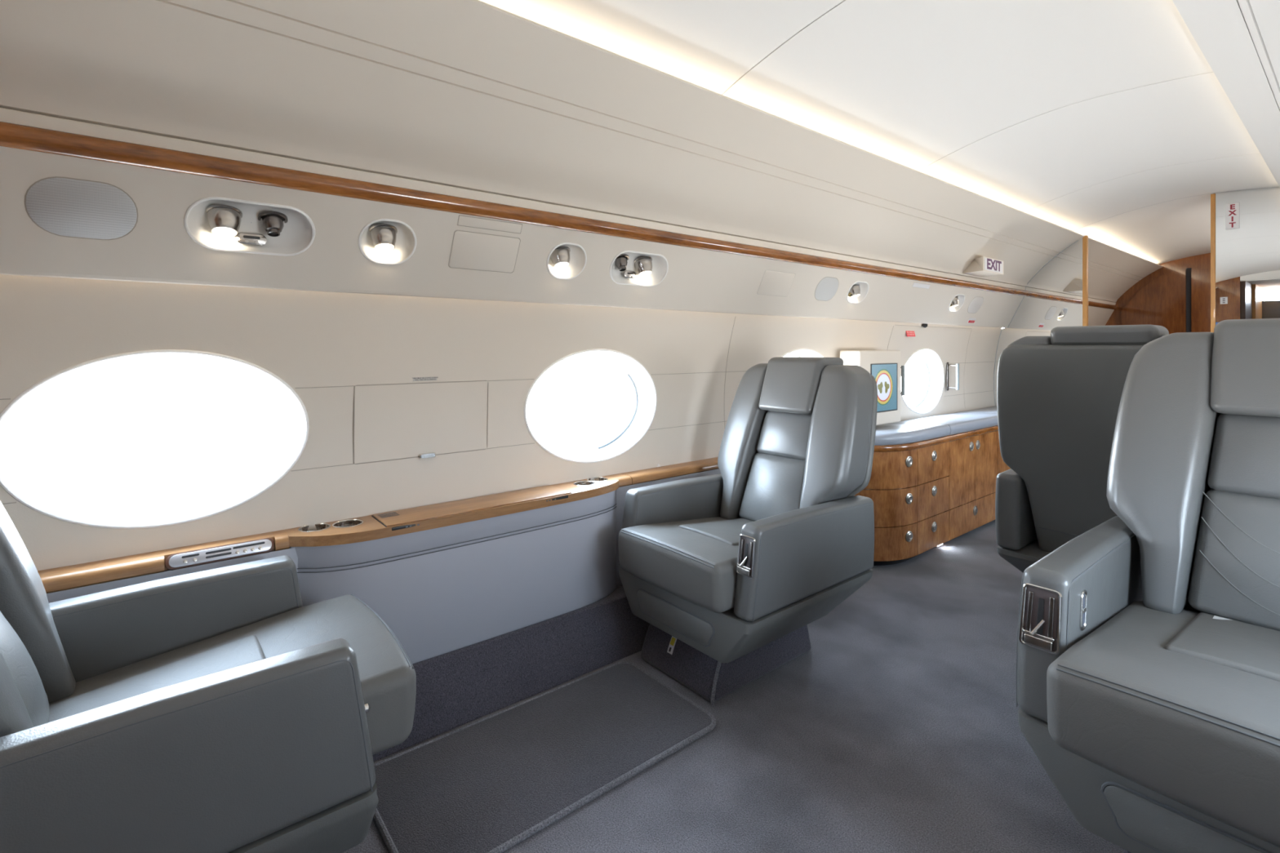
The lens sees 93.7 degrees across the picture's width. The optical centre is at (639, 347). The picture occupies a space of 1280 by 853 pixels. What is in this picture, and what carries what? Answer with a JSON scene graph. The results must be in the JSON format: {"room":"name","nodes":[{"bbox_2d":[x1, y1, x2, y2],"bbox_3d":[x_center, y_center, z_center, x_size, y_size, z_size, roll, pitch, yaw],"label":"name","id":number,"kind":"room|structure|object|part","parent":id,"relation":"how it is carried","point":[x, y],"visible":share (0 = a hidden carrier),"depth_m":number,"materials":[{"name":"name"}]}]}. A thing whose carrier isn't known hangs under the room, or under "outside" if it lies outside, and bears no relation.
{"room":"aircraft cabin","nodes":[
{"label":"aircraft cabin","id":0,"kind":"room"},
{"bbox_2d":[0,0,1272,663],"bbox_3d":[1.714,0.010,2.388,10.320,2.240,2.462,0,0,-39],"label":"wall","id":1,"kind":"structure","parent":0,"point":[477,100],"depth_m":1.70,"materials":[{"name":"beige vinyl"}]},
{"bbox_2d":[24,176,137,239],"bbox_3d":[-1.163,-0.288,1.254,0.174,0.114,0.057,0,0,-39],"label":"air vent","id":2,"kind":"object","parent":1,"relation":"in","point":[64,206],"visible":1,"depth_m":1.25,"materials":[{"name":"beige"}]},
{"bbox_2d":[0,349,309,528],"bbox_3d":[-1.174,0.220,1.495,0.611,0.431,0.115,0,0,-39],"label":"window","id":3,"kind":"structure","parent":1,"relation":"in","point":[18,477],"depth_m":1.45,"materials":[{"name":"white plastic"}]},
{"bbox_2d":[183,196,315,256],"bbox_3d":[-0.941,-0.288,1.457,0.267,0.117,0.094,0,0,-39],"label":"unit","id":4,"kind":"object","parent":1,"relation":"attached to","point":[213,223],"visible":1,"depth_m":1.46,"materials":[{"name":"white plastic"}]},
{"bbox_2d":[206,207,240,237],"bbox_3d":[-0.988,-0.297,1.426,0.067,0.066,0.072,0,0,-39],"label":"light","id":5,"kind":"object","parent":4,"relation":"attached to","point":[221,222],"depth_m":1.41,"materials":[{"name":"white metal"}]},
{"bbox_2d":[235,231,266,245],"bbox_3d":[-0.952,-0.266,1.470,0.064,0.029,0.007,0,0,-39],"label":"switch plate","id":6,"kind":"object","parent":4,"relation":"attached to","point":[242,238],"depth_m":1.47,"materials":[{"name":"silver metal"}]},
{"bbox_2d":[257,211,288,236],"bbox_3d":[-0.913,-0.304,1.493,0.064,0.058,0.062,0,0,-39],"label":"air vent","id":7,"kind":"object","parent":4,"relation":"attached to","point":[270,224],"depth_m":1.48,"materials":[{"name":"silver metal"}]},
{"bbox_2d":[37,457,719,593],"bbox_3d":[-0.341,0.506,2.024,3.280,0.041,0.169,0,0,-39],"label":"ledge","id":8,"kind":"object","parent":1,"relation":"attached to","point":[388,524],"visible":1,"depth_m":1.64,"materials":[{"name":"brown wood"}]},
{"bbox_3d":[-1.384,0.507,1.223,0.649,0.034,0.084,0,0,-39],"label":"ledge rail","id":9,"kind":"part","parent":8,"relation":"part of","materials":[{"name":"brown wood"}]},
{"bbox_3d":[-1.051,0.507,1.505,0.224,0.034,0.070,0,0,-39],"label":"ledge rail","id":10,"kind":"part","parent":8,"relation":"part of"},
{"bbox_3d":[-1.026,0.506,1.475,0.208,0.029,0.020,0,0,-39],"label":"control panel","id":11,"kind":"part","parent":8,"relation":"part of","materials":[{"name":"silver metal"}]},
{"bbox_3d":[-0.948,0.507,1.580,0.031,0.034,0.084,0,0,-39],"label":"ledge rail","id":12,"kind":"part","parent":8,"relation":"part of","materials":[{"name":"brown wood"}]},
{"bbox_2d":[297,519,363,532],"bbox_3d":[-0.849,0.503,1.650,0.159,0.029,0.095,0,0,-39],"label":"cup holder","id":13,"kind":"object","parent":8,"relation":"on","point":[331,526],"depth_m":1.66,"materials":[{"name":"silver metal"}]},
{"bbox_3d":[-0.505,0.488,1.882,0.595,0.004,0.139,0,0,-39],"label":"table lid","id":14,"kind":"part","parent":8,"relation":"part of","materials":[{"name":"brown wood"}]},
{"bbox_2d":[573,476,608,486],"bbox_3d":[-0.179,0.503,2.194,0.154,0.029,0.103,0,0,-39],"label":"cup holder","id":15,"kind":"object","parent":8,"relation":"on","point":[598,481],"depth_m":2.19,"materials":[{"name":"silver metal"}]},
{"bbox_3d":[-0.083,0.507,2.289,0.070,0.034,0.084,0,0,-39],"label":"ledge rail","id":16,"kind":"part","parent":8,"relation":"part of","materials":[{"name":"brown wood"}]},
{"bbox_3d":[0.423,0.507,2.705,1.236,0.034,0.084,0,0,-39],"label":"ledge rail","id":17,"kind":"part","parent":8,"relation":"part of","materials":[{"name":"brown wood"}]},
{"bbox_3d":[-0.365,0.709,2.054,3.280,0.371,0.081,0,0,-39],"label":"dado panel","id":18,"kind":"part","parent":1,"relation":"part of","materials":[{"name":"grey plastic"}]},
{"bbox_2d":[358,218,416,265],"bbox_3d":[-0.699,-0.288,1.654,0.153,0.116,0.093,0,0,-39],"label":"light","id":19,"kind":"object","parent":1,"relation":"attached to","point":[389,242],"visible":1,"depth_m":1.65,"materials":[{"name":"white plastic"}]},
{"bbox_2d":[353,380,488,464],"bbox_3d":[-0.666,0.226,1.865,0.416,0.234,0.018,0,0,-39],"label":"wall panel","id":20,"kind":"object","parent":1,"relation":"attached to","point":[392,421],"visible":1,"depth_m":1.85,"materials":[{"name":"beige plastic"}]},
{"bbox_2d":[412,377,438,381],"bbox_3d":[-0.666,0.097,1.859,0.081,0.013,0.005,0,0,-39],"label":"placard","id":21,"kind":"object","parent":1,"relation":"attached to","point":[415,379],"visible":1,"depth_m":1.86,"materials":[{"name":"grey metal"}]},
{"bbox_2d":[448,230,520,273],"bbox_3d":[-0.470,-0.288,1.822,0.214,0.105,0.052,0,0,-39],"label":"access cover","id":22,"kind":"object","parent":1,"relation":"attached to","point":[473,251],"visible":1,"depth_m":1.82,"materials":[{"name":"beige plastic"}]},
{"bbox_2d":[457,214,522,233],"bbox_3d":[-0.446,-0.367,1.793,0.204,0.029,0.015,0,0,-39],"label":"access cover","id":23,"kind":"object","parent":1,"relation":"attached to","point":[463,220],"visible":1,"depth_m":1.79,"materials":[{"name":"beige plastic"}]},
{"bbox_2d":[372,586,649,761],"bbox_3d":[-0.333,0.997,2.015,3.280,0.206,0.180,0,0,-39],"label":"lower wall carpet","id":24,"kind":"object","parent":1,"relation":"attached to","point":[456,688],"depth_m":1.88,"materials":[{"name":"carpet"}]},
{"bbox_3d":[0.645,-0.271,2.746,5.720,0.227,0.110,0,0,-39],"label":"service panel","id":25,"kind":"part","parent":1,"relation":"part of","materials":[{"name":"beige plastic"}]},
{"bbox_2d":[0,121,1026,296],"bbox_3d":[0.683,-0.406,2.700,5.720,0.045,0.034,0,0,-39],"label":"trim","id":26,"kind":"structure","parent":1,"relation":"attached to","point":[11,135],"depth_m":1.55,"materials":[{"name":"brown wood"}]},
{"bbox_3d":[0.797,-0.634,2.560,5.720,0.352,0.387,0,0,-39],"label":"panel","id":27,"kind":"part","parent":1,"relation":"part of","materials":[{"name":"beige plastic"}]},
{"bbox_2d":[546,242,586,279],"bbox_3d":[-0.254,-0.288,2.019,0.153,0.116,0.093,0,0,-39],"label":"light","id":28,"kind":"object","parent":1,"relation":"attached to","point":[566,260],"visible":0.99,"depth_m":2.03,"materials":[{"name":"white plastic"}]},
{"bbox_2d":[523,348,657,462],"bbox_3d":[-0.188,0.220,2.303,0.611,0.431,0.115,0,0,-39],"label":"window","id":29,"kind":"structure","parent":1,"relation":"in","point":[642,384],"depth_m":2.41,"materials":[{"name":"white plastic"}]},
{"bbox_2d":[609,250,668,286],"bbox_3d":[-0.011,-0.288,2.218,0.271,0.117,0.092,0,0,-39],"label":"unit","id":30,"kind":"object","parent":1,"relation":"attached to","point":[633,268],"visible":1,"depth_m":2.22,"materials":[{"name":"white plastic"}]},
{"bbox_2d":[614,253,629,271],"bbox_3d":[-0.071,-0.306,2.182,0.064,0.058,0.062,0,0,-39],"label":"air vent","id":31,"kind":"object","parent":30,"relation":"attached to","point":[622,261],"depth_m":2.16,"materials":[{"name":"silver metal"}]},
{"bbox_2d":[623,270,636,278],"bbox_3d":[-0.037,-0.270,2.218,0.056,0.029,0.007,0,0,-39],"label":"switch plate","id":32,"kind":"object","parent":30,"relation":"attached to","point":[627,273],"depth_m":2.22,"materials":[{"name":"silver metal"}]},
{"bbox_2d":[634,257,652,276],"bbox_3d":[0.013,-0.300,2.244,0.067,0.066,0.072,0,0,-39],"label":"light","id":33,"kind":"object","parent":30,"relation":"attached to","point":[642,266],"depth_m":2.22,"materials":[{"name":"white metal"}]},
{"bbox_2d":[756,269,795,297],"bbox_3d":[0.618,-0.288,2.713,0.220,0.105,0.052,0,0,-39],"label":"access cover","id":34,"kind":"object","parent":1,"relation":"attached to","point":[776,283],"visible":1,"depth_m":2.71,"materials":[{"name":"beige plastic"}]},
{"bbox_2d":[781,348,824,357],"bbox_3d":[0.806,0.220,3.118,0.611,0.431,0.115,0,0,-39],"label":"window","id":35,"kind":"structure","parent":1,"relation":"in","point":[799,352],"depth_m":3.17,"materials":[{"name":"white plastic"}]},
{"bbox_2d":[814,276,839,301],"bbox_3d":[0.922,-0.288,2.963,0.180,0.113,0.056,0,0,-39],"label":"air vent","id":36,"kind":"object","parent":1,"relation":"in","point":[826,289],"visible":1,"depth_m":2.96,"materials":[{"name":"beige plastic"}]},
{"bbox_2d":[846,280,868,303],"bbox_3d":[1.128,-0.288,3.154,0.183,0.111,0.094,0,0,-39],"label":"light","id":37,"kind":"object","parent":1,"relation":"attached to","point":[858,291],"visible":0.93,"depth_m":3.16,"materials":[{"name":"white plastic"}]},
{"bbox_2d":[900,365,905,395],"bbox_3d":[1.566,0.200,3.641,0.024,0.196,0.082,0,0,-39],"label":"handle","id":38,"kind":"object","parent":1,"relation":"attached to","point":[903,367],"visible":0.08,"depth_m":3.61,"materials":[{"name":"grey metal"}]},
{"bbox_2d":[906,330,915,336],"bbox_3d":[1.683,-0.100,3.739,0.106,0.064,0.017,0,0,-39],"label":"warning label","id":39,"kind":"object","parent":1,"relation":"attached to","point":[909,333],"visible":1,"depth_m":3.73,"materials":[{"name":"red plastic"}]},
{"bbox_2d":[911,282,930,288],"bbox_3d":[1.647,-0.361,3.512,0.204,0.026,0.014,0,0,-39],"label":"access cover","id":40,"kind":"object","parent":1,"relation":"attached to","point":[915,284],"visible":1,"depth_m":3.51,"materials":[{"name":"beige plastic"}]},
{"bbox_2d":[900,348,944,413],"bbox_3d":[1.834,0.220,3.961,0.611,0.431,0.115,0,0,-39],"label":"window","id":41,"kind":"structure","parent":1,"relation":"in","point":[933,363],"depth_m":4.11,"materials":[{"name":"white plastic"}]},
{"bbox_2d":[921,323,927,328],"bbox_3d":[1.805,-0.144,3.807,0.040,0.040,0.030,0,0,-39],"label":"button","id":42,"kind":"object","parent":1,"relation":"attached to","point":[923,325],"visible":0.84,"depth_m":3.79,"materials":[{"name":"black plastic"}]},
{"bbox_2d":[946,362,959,391],"bbox_3d":[2.146,0.200,4.117,0.024,0.196,0.082,0,0,-39],"label":"handle","id":43,"kind":"object","parent":1,"relation":"attached to","point":[957,365],"visible":1,"depth_m":4.09,"materials":[{"name":"grey metal"}]},
{"bbox_3d":[2.125,0.200,4.143,0.024,0.196,0.006,0,0,-39],"label":"plate","id":44,"kind":"part","parent":43,"relation":"part of","materials":[{"name":"silver metal"}]},
{"bbox_2d":[948,293,964,311],"bbox_3d":[2.043,-0.288,3.904,0.183,0.111,0.094,0,0,-39],"label":"light","id":45,"kind":"object","parent":1,"relation":"attached to","point":[957,300],"visible":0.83,"depth_m":3.92,"materials":[{"name":"white plastic"}]},
{"bbox_2d":[967,317,976,323],"bbox_3d":[2.297,-0.186,4.153,0.104,0.033,0.017,0,0,-39],"label":"warning label","id":46,"kind":"object","parent":1,"relation":"attached to","point":[971,320],"visible":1,"depth_m":4.15,"materials":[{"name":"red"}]},
{"bbox_2d":[967,296,983,313],"bbox_3d":[2.279,-0.288,4.075,0.194,0.109,0.054,0,0,-39],"label":"air vent","id":47,"kind":"object","parent":1,"relation":"in","point":[975,304],"visible":1,"depth_m":4.07,"materials":[{"name":"beige plastic"}]},
{"bbox_2d":[962,256,1003,276],"bbox_3d":[2.171,-0.511,3.819,0.340,0.087,0.161,0,0,-39],"label":"exit sign","id":48,"kind":"object","parent":1,"relation":"attached to","point":[983,266],"visible":1,"depth_m":3.74,"materials":[{"name":"beige plastic"}]},
{"bbox_3d":[3.984,-0.634,5.173,2.480,0.352,0.387,0,0,-39],"label":"panel","id":49,"kind":"part","parent":1,"relation":"part of","materials":[{"name":"beige"}]},
{"bbox_2d":[342,520,1124,852],"bbox_3d":[1.505,1.120,2.107,11.000,0.040,2.550,0,0,-39],"label":"floor","id":50,"kind":"structure","parent":0,"point":[897,731],"depth_m":1.62,"materials":[{"name":"carpet"}]},
{"bbox_2d":[0,501,416,852],"bbox_3d":[-0.902,0.569,1.058,0.878,1.063,0.618,0,0,-39],"label":"seat","id":51,"kind":"object","parent":50,"relation":"on","point":[215,710],"visible":1,"depth_m":0.97,"materials":[{"name":"leather"}]},
{"bbox_2d":[0,610,48,727],"bbox_3d":[-1.058,0.525,0.930,0.199,0.244,0.289,0,0,-39],"label":"cushion","id":52,"kind":"object","parent":51,"relation":"on","point":[24,634],"depth_m":1.00,"materials":[{"name":"grey leather"}]},
{"bbox_3d":[-1.070,0.636,1.271,0.657,0.260,0.075,0,0,-39],"label":"arm","id":53,"kind":"part","parent":51,"relation":"part of","materials":[{"name":"grey leather"}]},
{"bbox_3d":[-0.726,0.636,0.852,0.657,0.260,0.075,0,0,-39],"label":"arm","id":54,"kind":"part","parent":51,"relation":"part of","materials":[{"name":"grey leather"}]},
{"bbox_2d":[48,595,416,755],"bbox_3d":[-0.795,0.678,1.146,0.603,0.153,0.471,0,0,-39],"label":"seat cushion","id":55,"kind":"object","parent":51,"relation":"on","point":[100,673],"depth_m":1.21,"materials":[{"name":"grey leather"}]},
{"bbox_2d":[373,661,715,852],"bbox_3d":[-0.246,1.093,1.641,0.891,0.015,0.459,0,0,-39],"label":"floor mat","id":56,"kind":"object","parent":50,"relation":"on","point":[493,782],"visible":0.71,"depth_m":1.57,"materials":[{"name":"carpet"}]},
{"bbox_2d":[617,356,877,706],"bbox_3d":[0.383,0.569,2.111,0.841,1.063,0.618,0,0,-39],"label":"seat","id":57,"kind":"object","parent":50,"relation":"on","point":[728,571],"visible":1,"depth_m":2.00,"materials":[{"name":"leather"}]},
{"bbox_3d":[0.193,0.636,2.306,0.657,0.260,0.075,0,0,-39],"label":"arm","id":58,"kind":"part","parent":57,"relation":"part of","materials":[{"name":"grey leather"}]},
{"bbox_3d":[0.103,0.844,1.882,0.012,0.068,0.350,0,0,-39],"label":"drawer","id":59,"kind":"part","parent":57,"relation":"part of","materials":[{"name":"grey leather"}]},
{"bbox_2d":[617,516,738,613],"bbox_3d":[0.277,0.679,2.024,0.566,0.152,0.470,0,0,-39],"label":"seat cushion","id":60,"kind":"object","parent":57,"relation":"on","point":[695,560],"depth_m":1.85,"materials":[{"name":"grey leather"}]},
{"bbox_3d":[0.288,0.584,1.704,0.015,0.076,0.007,0,0,-39],"label":"guide rail","id":61,"kind":"part","parent":57,"relation":"part of","materials":[{"name":"silver metal"}]},
{"bbox_3d":[0.292,0.603,1.688,0.024,0.029,0.006,0,0,9],"label":"lever","id":62,"kind":"part","parent":57,"relation":"part of","materials":[{"name":"silver metal"}]},
{"bbox_3d":[0.309,0.584,1.679,0.007,0.076,0.016,0,0,40],"label":"guide rail","id":63,"kind":"part","parent":57,"relation":"part of","materials":[{"name":"silver metal"}]},
{"bbox_2d":[738,452,805,521],"bbox_3d":[0.525,0.525,2.228,0.199,0.244,0.289,0,0,-39],"label":"cushion","id":64,"kind":"object","parent":57,"relation":"on","point":[771,484],"depth_m":2.19,"materials":[{"name":"grey leather"}]},
{"bbox_2d":[756,410,812,460],"bbox_3d":[0.577,0.323,2.271,0.160,0.168,0.251,0,0,-39],"label":"lumbar cushion","id":65,"kind":"object","parent":57,"relation":"on","point":[781,435],"depth_m":2.23,"materials":[{"name":"grey leather"}]},
{"bbox_3d":[0.537,0.636,1.887,0.657,0.260,0.075,0,0,-39],"label":"arm","id":66,"kind":"part","parent":57,"relation":"part of","materials":[{"name":"grey leather"}]},
{"bbox_2d":[854,406,1010,565],"bbox_3d":[1.955,0.760,3.726,2.421,0.679,0.386,0,0,-39],"label":"credenza","id":67,"kind":"object","parent":50,"relation":"on","point":[932,482],"visible":0.7,"depth_m":3.17,"materials":[{"name":"brown wood"}]},
{"bbox_2d":[840,350,900,425],"bbox_3d":[1.286,0.221,3.336,0.430,0.409,0.131,0,0,-39],"label":"partition","id":68,"kind":"object","parent":67,"relation":"on","point":[884,366],"visible":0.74,"depth_m":3.30,"materials":[{"name":"beige plastic"}]},
{"bbox_3d":[1.194,0.797,3.018,0.436,0.183,0.100,0,0,0],"label":"drawer","id":69,"kind":"part","parent":67,"relation":"part of","materials":[{"name":"brown wood"}]},
{"bbox_3d":[1.194,0.610,3.018,0.436,0.185,0.100,0,0,0],"label":"drawer","id":70,"kind":"part","parent":67,"relation":"part of","materials":[{"name":"brown wood"}]},
{"bbox_3d":[1.194,0.976,3.018,0.436,0.165,0.100,0,0,0],"label":"drawer","id":71,"kind":"part","parent":67,"relation":"part of","materials":[{"name":"brown wood"}]},
{"bbox_3d":[1.353,0.573,3.009,0.054,0.054,0.009,0,0,-30],"label":"knob","id":72,"kind":"part","parent":67,"relation":"part of","materials":[{"name":"silver metal"}]},
{"bbox_3d":[1.353,0.759,3.009,0.054,0.054,0.009,0,0,-30],"label":"knob","id":73,"kind":"part","parent":67,"relation":"part of","materials":[{"name":"silver metal"}]},
{"bbox_3d":[1.353,0.949,3.009,0.054,0.054,0.009,0,0,-30],"label":"knob","id":74,"kind":"part","parent":67,"relation":"part of","materials":[{"name":"silver metal"}]},
{"bbox_3d":[1.550,0.797,3.178,0.360,0.183,0.014,0,0,-39],"label":"drawer","id":75,"kind":"part","parent":67,"relation":"part of","materials":[{"name":"brown wood"}]},
{"bbox_3d":[1.550,0.976,3.178,0.360,0.165,0.014,0,0,-39],"label":"drawer","id":76,"kind":"part","parent":67,"relation":"part of","materials":[{"name":"brown wood"}]},
{"bbox_3d":[1.550,0.610,3.178,0.360,0.185,0.014,0,0,-39],"label":"drawer","id":77,"kind":"part","parent":67,"relation":"part of","materials":[{"name":"brown wood"}]},
{"bbox_3d":[1.558,0.573,3.169,0.054,0.054,0.009,0,0,-39],"label":"knob","id":78,"kind":"part","parent":67,"relation":"part of","materials":[{"name":"silver metal"}]},
{"bbox_3d":[1.558,0.759,3.169,0.054,0.054,0.009,0,0,-39],"label":"knob","id":79,"kind":"part","parent":67,"relation":"part of","materials":[{"name":"silver metal"}]},
{"bbox_3d":[1.558,0.949,3.169,0.054,0.054,0.009,0,0,-39],"label":"knob","id":80,"kind":"part","parent":67,"relation":"part of","materials":[{"name":"silver metal"}]},
{"bbox_3d":[1.821,0.703,3.400,0.331,0.372,0.014,0,0,-39],"label":"door","id":81,"kind":"part","parent":67,"relation":"part of","materials":[{"name":"brown wood"}]},
{"bbox_3d":[1.917,0.572,3.464,0.054,0.054,0.009,0,0,-39],"label":"knob","id":82,"kind":"part","parent":67,"relation":"part of","materials":[{"name":"silver metal"}]},
{"bbox_3d":[1.949,0.976,3.505,0.663,0.165,0.014,0,0,-39],"label":"drawer","id":83,"kind":"part","parent":67,"relation":"part of","materials":[{"name":"brown wood"}]},
{"bbox_3d":[1.958,0.952,3.497,0.054,0.054,0.009,0,0,-39],"label":"knob","id":84,"kind":"part","parent":67,"relation":"part of","materials":[{"name":"silver metal"}]},
{"bbox_3d":[1.986,0.572,3.521,0.054,0.054,0.009,0,0,-39],"label":"knob","id":85,"kind":"part","parent":67,"relation":"part of","materials":[{"name":"silver metal"}]},
{"bbox_3d":[2.079,0.703,3.611,0.328,0.372,0.014,0,0,-39],"label":"door","id":86,"kind":"part","parent":67,"relation":"part of","materials":[{"name":"brown wood"}]},
{"bbox_3d":[2.337,0.703,3.823,0.333,0.372,0.014,0,0,-39],"label":"door","id":87,"kind":"part","parent":67,"relation":"part of","materials":[{"name":"brown wood"}]},
{"bbox_2d":[993,238,1082,406],"bbox_3d":[2.947,0.163,4.462,0.024,1.874,0.578,0,0,-39],"label":"partition panel","id":88,"kind":"object","parent":50,"relation":"on","point":[1053,299],"visible":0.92,"depth_m":4.38,"materials":[{"name":"beige plastic"}]},
{"bbox_2d":[995,324,1168,573],"bbox_3d":[1.791,0.516,2.160,0.966,1.169,0.692,0,0,-39],"label":"seat","id":89,"kind":"object","parent":50,"relation":"on","point":[1059,395],"visible":0.45,"depth_m":2.02,"materials":[{"name":"leather"}]},
{"bbox_3d":[1.603,0.590,2.399,0.723,0.286,0.084,0,0,-39],"label":"arm","id":90,"kind":"part","parent":89,"relation":"part of","materials":[{"name":"grey leather"}]},
{"bbox_2d":[1082,235,1088,325],"bbox_3d":[3.139,0.156,4.228,0.032,1.888,0.027,0,0,-39],"label":"post","id":91,"kind":"object","parent":50,"relation":"on","point":[1085,239],"visible":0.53,"depth_m":4.22,"materials":[{"name":"brown wood"}]},
{"bbox_2d":[1016,318,1279,852],"bbox_3d":[1.257,0.516,1.167,0.966,1.169,0.710,0,0,-39],"label":"seat","id":92,"kind":"object","parent":50,"relation":"on","point":[1148,651],"visible":1,"depth_m":1.21,"materials":[{"name":"leather"}]},
{"bbox_3d":[0.782,0.532,1.204,0.018,0.084,0.009,0,0,-28],"label":"guide rail","id":93,"kind":"part","parent":92,"relation":"part of","materials":[{"name":"silver metal"}]},
{"bbox_3d":[0.786,0.553,1.186,0.027,0.032,0.006,0,0,11],"label":"lever","id":94,"kind":"part","parent":92,"relation":"part of","materials":[{"name":"silver metal"}]},
{"bbox_3d":[0.805,0.532,1.175,0.017,0.084,0.008,0,0,-39],"label":"guide rail","id":95,"kind":"part","parent":92,"relation":"part of","materials":[{"name":"silver metal"}]},
{"bbox_3d":[1.055,0.590,1.405,0.723,0.286,0.086,0,0,-39],"label":"arm","id":96,"kind":"part","parent":92,"relation":"part of","materials":[{"name":"grey leather"}]},
{"bbox_2d":[1046,600,1279,847],"bbox_3d":[1.140,0.636,1.071,0.663,0.168,0.542,0,0,-39],"label":"seat cushion","id":97,"kind":"object","parent":92,"relation":"on","point":[1180,704],"depth_m":1.00,"materials":[{"name":"grey leather"}]},
{"bbox_3d":[0.965,0.819,0.927,0.013,0.075,0.402,0,0,-39],"label":"drawer","id":98,"kind":"part","parent":92,"relation":"part of","materials":[{"name":"grey leather"}]},
{"bbox_2d":[1187,488,1279,631],"bbox_3d":[1.430,0.468,1.308,0.219,0.268,0.332,0,0,-39],"label":"cushion","id":99,"kind":"object","parent":92,"relation":"on","point":[1233,535],"depth_m":1.33,"materials":[{"name":"grey leather"}]},
{"bbox_2d":[1207,413,1279,498],"bbox_3d":[1.487,0.245,1.355,0.176,0.185,0.289,0,0,-39],"label":"lumbar cushion","id":100,"kind":"object","parent":92,"relation":"on","point":[1243,450],"depth_m":1.38,"materials":[{"name":"grey leather"}]},
{"bbox_2d":[1210,193,1215,332],"bbox_3d":[3.555,0.075,3.720,0.032,2.050,0.022,0,0,-39],"label":"post","id":101,"kind":"object","parent":50,"relation":"on","point":[1212,196],"visible":0.48,"depth_m":3.71,"materials":[{"name":"brown wood"}]},
{"bbox_2d":[479,0,1279,264],"bbox_3d":[1.522,-0.868,2.308,9.920,0.200,1.240,0,0,-39],"label":"ceiling","id":102,"kind":"structure","parent":0,"point":[1073,115],"depth_m":2.10,"materials":[{"name":"white plastic"}]},
{"bbox_3d":[1.125,-0.881,1.983,1.341,0.172,1.240,0,0,-39],"label":"panel","id":103,"kind":"part","parent":102,"relation":"part of","materials":[{"name":"white plastic"}]},
{"bbox_3d":[2.167,-0.881,2.837,1.346,0.172,1.240,0,0,-39],"label":"panel","id":104,"kind":"part","parent":102,"relation":"part of","materials":[{"name":"white plastic"}]},
{"bbox_3d":[3.057,-0.881,3.566,0.946,0.172,1.240,0,0,-39],"label":"panel","id":105,"kind":"part","parent":102,"relation":"part of","materials":[{"name":"white plastic"}]},
{"bbox_3d":[4.392,-0.862,4.661,2.497,0.187,1.240,0,0,-39],"label":"panel","id":106,"kind":"part","parent":102,"relation":"part of","materials":[{"name":"white plastic"}]},
{"bbox_2d":[1088,306,1114,325],"bbox_3d":[3.799,0.078,5.397,2.480,0.925,0.210,0,0,-39],"label":"wall","id":107,"kind":"structure","parent":0,"point":[1097,316],"depth_m":5.89,"materials":[{"name":"beige plastic"}]},
{"bbox_2d":[1088,300,1116,309],"bbox_3d":[3.873,-0.406,5.315,2.470,0.045,0.034,0,0,-39],"label":"trim","id":108,"kind":"structure","parent":107,"relation":"attached to","point":[1093,304],"depth_m":5.76,"materials":[{"name":"brown wood"}]},
{"bbox_2d":[1105,253,1210,332],"bbox_3d":[5.420,0.000,5.413,0.054,2.200,2.400,0,0,-39],"label":"wall","id":109,"kind":"structure","parent":0,"point":[1203,260],"depth_m":5.74,"materials":[{"name":"brown wood"}]},
{"bbox_2d":[1120,270,1186,333],"bbox_3d":[5.005,0.160,5.859,0.022,1.780,0.485,0,0,-39],"label":"wooden partition","id":110,"kind":"structure","parent":109,"relation":"in","point":[1162,301],"depth_m":5.79,"materials":[{"name":"brown wood"}]},
{"bbox_2d":[1191,268,1210,332],"bbox_3d":[5.351,0.160,5.437,0.022,1.780,0.525,0,0,-39],"label":"door","id":111,"kind":"structure","parent":109,"relation":"in","point":[1200,278],"depth_m":5.58,"materials":[{"name":"brown wood"}]},
{"bbox_2d":[1172,0,1279,186],"bbox_3d":[2.838,0.104,2.279,8.720,2.052,0.726,0,0,-39],"label":"ceiling panel","id":112,"kind":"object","parent":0,"point":[1239,40],"depth_m":1.73,"materials":[{"name":"off-white plastic wall panel"},{"name":"cherry wood trim"}]},
{"bbox_2d":[1215,186,1279,324],"bbox_3d":[3.867,0.073,3.342,0.021,2.054,0.956,0,0,-39],"label":"wall","id":113,"kind":"structure","parent":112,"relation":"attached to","point":[1247,257],"depth_m":3.59,"materials":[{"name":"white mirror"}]},
{"bbox_2d":[1225,202,1239,229],"bbox_3d":[3.600,-0.798,3.646,0.006,0.156,0.060,0,0,-39],"label":"placard","id":114,"kind":"object","parent":113,"relation":"attached to","point":[1232,210],"visible":1,"depth_m":3.64,"materials":[{"name":"white plastic"}]}
]}

